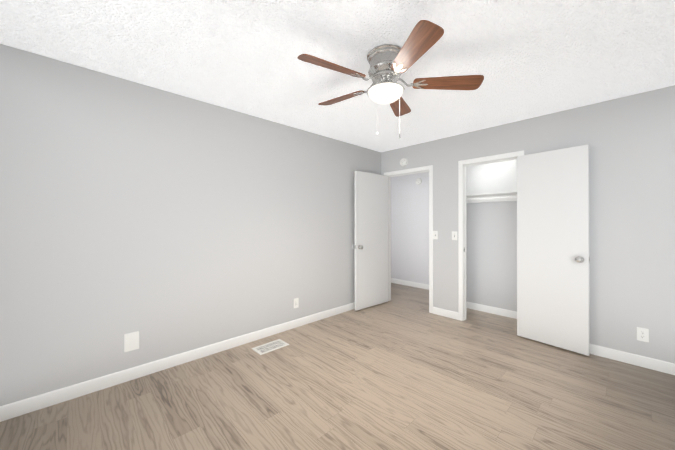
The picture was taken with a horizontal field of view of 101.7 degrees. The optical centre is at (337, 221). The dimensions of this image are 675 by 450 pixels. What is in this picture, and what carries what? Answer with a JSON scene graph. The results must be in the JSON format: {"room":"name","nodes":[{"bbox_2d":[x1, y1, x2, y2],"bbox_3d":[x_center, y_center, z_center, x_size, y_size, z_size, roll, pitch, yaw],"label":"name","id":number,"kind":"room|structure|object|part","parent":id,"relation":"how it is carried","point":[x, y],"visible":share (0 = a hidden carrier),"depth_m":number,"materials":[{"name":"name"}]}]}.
{"room":"empty bedroom","nodes":[
{"label":"empty bedroom","id":0,"kind":"room"},
{"bbox_2d":[0,44,380,405],"bbox_3d":[-0.870,0.069,3.093,4.500,2.440,0.100,0,0,-44],"label":"wall","id":1,"kind":"structure","parent":0,"point":[164,223],"depth_m":2.31,"materials":[{"name":"grey paint"}]},
{"bbox_2d":[124,331,138,351],"bbox_3d":[-1.681,0.978,2.247,0.098,0.146,0.006,0,0,-44],"label":"blank wall plate","id":2,"kind":"object","parent":1,"relation":"attached to","point":[131,341],"visible":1,"depth_m":2.24,"materials":[{"name":"white plastic"}]},
{"bbox_2d":[0,302,354,421],"bbox_3d":[-0.825,1.241,3.044,4.300,0.095,0.030,0,0,-44],"label":"baseboard","id":3,"kind":"structure","parent":1,"relation":"attached to","point":[26,406],"depth_m":2.29,"materials":[{"name":"white wood"}]},
{"bbox_2d":[293,298,298,307],"bbox_3d":[-0.507,0.995,3.363,0.072,0.117,0.007,0,0,-44],"label":"outlet","id":4,"kind":"object","parent":1,"relation":"attached to","point":[295,302],"visible":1,"depth_m":3.36,"materials":[{"name":"white plastic"}]},
{"bbox_2d":[0,283,674,449],"bbox_3d":[0.227,1.329,2.824,5.720,0.080,5.200,0,0,-44],"label":"floor","id":5,"kind":"structure","parent":0,"point":[403,368],"depth_m":2.00,"materials":[{"name":"brown wood"}]},
{"bbox_2d":[251,339,288,354],"bbox_3d":[-0.688,1.286,2.836,0.330,0.005,0.190,0,0,-44],"label":"floor vent","id":6,"kind":"object","parent":5,"relation":"in","point":[269,347],"visible":1,"depth_m":2.83,"materials":[{"name":"white metal"}]},
{"bbox_2d":[0,0,674,151],"bbox_3d":[0.227,-1.191,2.828,5.720,0.080,5.200,0,0,-44],"label":"ceiling","id":7,"kind":"structure","parent":0,"point":[527,59],"depth_m":1.86,"materials":[{"name":"white paint"}]},
{"bbox_2d":[297,20,483,139],"bbox_3d":[0.300,-0.846,1.933,1.228,0.614,1.190,0,0,-44],"label":"ceiling fan","id":8,"kind":"object","parent":7,"relation":"hanging from","point":[389,64],"visible":1,"depth_m":1.81,"materials":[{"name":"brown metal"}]},
{"bbox_3d":[0.334,-0.869,1.911,0.240,0.075,0.240,0,0,-44],"label":"lamp shade","id":9,"kind":"part","parent":8,"relation":"part of","materials":[{"name":"white glass"}]},
{"bbox_2d":[391,172,428,284],"bbox_3d":[1.390,0.073,5.680,0.100,2.440,2.670,0,0,-44],"label":"wall","id":10,"kind":"structure","parent":0,"point":[409,229],"depth_m":5.53,"materials":[{"name":"white paint"}]},
{"bbox_2d":[391,278,428,289],"bbox_3d":[1.342,1.246,5.646,0.013,0.095,2.550,0,0,-44],"label":"baseboard","id":11,"kind":"structure","parent":10,"relation":"attached to","point":[408,283],"depth_m":5.51,"materials":[{"name":"white wood"}]},
{"bbox_2d":[416,178,421,184],"bbox_3d":[1.585,-0.792,5.376,0.038,0.128,0.128,0,0,-44],"label":"smoke detector","id":12,"kind":"object","parent":10,"relation":"attached to","point":[418,181],"visible":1,"depth_m":5.36,"materials":[{"name":"white plastic"}]},
{"bbox_2d":[466,159,516,311],"bbox_3d":[2.260,0.070,3.505,0.600,2.440,1.680,0,0,-44],"label":"wall","id":13,"kind":"structure","parent":0,"point":[491,254],"depth_m":3.87,"materials":[{"name":"grey paint"}]},
{"bbox_2d":[466,191,516,202],"bbox_3d":[2.257,-0.332,3.572,0.309,0.103,1.578,0,0,-44],"label":"shelf","id":14,"kind":"object","parent":13,"relation":"attached to","point":[493,197],"visible":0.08,"depth_m":3.73,"materials":[{"name":"white wood"}]},
{"bbox_2d":[467,302,516,318],"bbox_3d":[2.366,1.242,3.673,0.013,0.095,1.580,0,0,-44],"label":"baseboard","id":15,"kind":"structure","parent":13,"relation":"attached to","point":[493,310],"depth_m":3.86,"materials":[{"name":"white wood"}]},
{"bbox_2d":[381,85,674,362],"bbox_3d":[1.930,0.069,3.343,0.100,2.440,3.400,0,0,-44],"label":"wall","id":16,"kind":"structure","parent":0,"point":[629,140],"depth_m":2.57,"materials":[{"name":"grey paint"}]},
{"bbox_2d":[354,171,388,310],"bbox_3d":[0.522,0.272,4.214,0.738,2.014,0.168,0,0,-44],"label":"entry door","id":17,"kind":"structure","parent":16,"relation":"in","point":[371,246],"depth_m":4.16,"materials":[{"name":"white wood"}]},
{"bbox_2d":[400,158,407,166],"bbox_3d":[1.008,-0.914,4.213,0.038,0.128,0.128,0,0,-44],"label":"smoke detector","id":18,"kind":"object","parent":16,"relation":"attached to","point":[403,162],"visible":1,"depth_m":4.19,"materials":[{"name":"white plastic"}]},
{"bbox_2d":[384,165,432,312],"bbox_3d":[1.093,0.245,4.223,0.126,2.091,0.852,0,0,-44],"label":"door frame","id":19,"kind":"structure","parent":16,"relation":"attached to","point":[423,169],"depth_m":3.91,"materials":[{"name":"white wood"}]},
{"bbox_2d":[433,231,437,238],"bbox_3d":[1.367,0.185,3.849,0.019,0.117,0.072,0,0,-44],"label":"light switch","id":20,"kind":"object","parent":16,"relation":"attached to","point":[435,234],"visible":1,"depth_m":3.85,"materials":[{"name":"white plastic"}]},
{"bbox_2d":[433,307,457,319],"bbox_3d":[1.469,1.243,3.744,0.013,0.095,0.360,0,0,-44],"label":"baseboard","id":21,"kind":"structure","parent":16,"relation":"attached to","point":[443,312],"depth_m":3.74,"materials":[{"name":"white wood"}]},
{"bbox_2d":[452,231,456,239],"bbox_3d":[1.553,0.185,3.653,0.019,0.117,0.072,0,0,-44],"label":"light switch","id":22,"kind":"object","parent":16,"relation":"attached to","point":[454,235],"visible":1,"depth_m":3.66,"materials":[{"name":"white plastic"}]},
{"bbox_2d":[458,150,523,320],"bbox_3d":[1.886,0.244,3.390,0.126,2.091,0.732,0,0,-44],"label":"trim","id":23,"kind":"structure","parent":16,"relation":"attached to","point":[462,270],"depth_m":3.58,"materials":[{"name":"white wood"}]},
{"bbox_2d":[517,145,589,355],"bbox_3d":[2.200,0.270,2.847,0.168,2.014,0.612,0,0,-44],"label":"closet door","id":24,"kind":"structure","parent":16,"relation":"in","point":[553,260],"depth_m":2.82,"materials":[{"name":"white wood"}]},
{"bbox_3d":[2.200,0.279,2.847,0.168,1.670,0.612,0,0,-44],"label":"knob","id":25,"kind":"part","parent":24,"relation":"part of","materials":[{"name":"silver metal"}]},
{"bbox_2d":[590,344,674,374],"bbox_3d":[2.566,1.241,2.593,0.013,0.095,1.360,0,0,-44],"label":"baseboard","id":26,"kind":"structure","parent":16,"relation":"attached to","point":[634,359],"depth_m":2.47,"materials":[{"name":"white wood"}]},
{"bbox_2d":[637,327,648,341],"bbox_3d":[2.712,1.003,2.443,0.007,0.117,0.072,0,0,-44],"label":"outlet","id":27,"kind":"object","parent":16,"relation":"attached to","point":[643,334],"visible":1,"depth_m":2.44,"materials":[{"name":"white plastic"}]}
]}

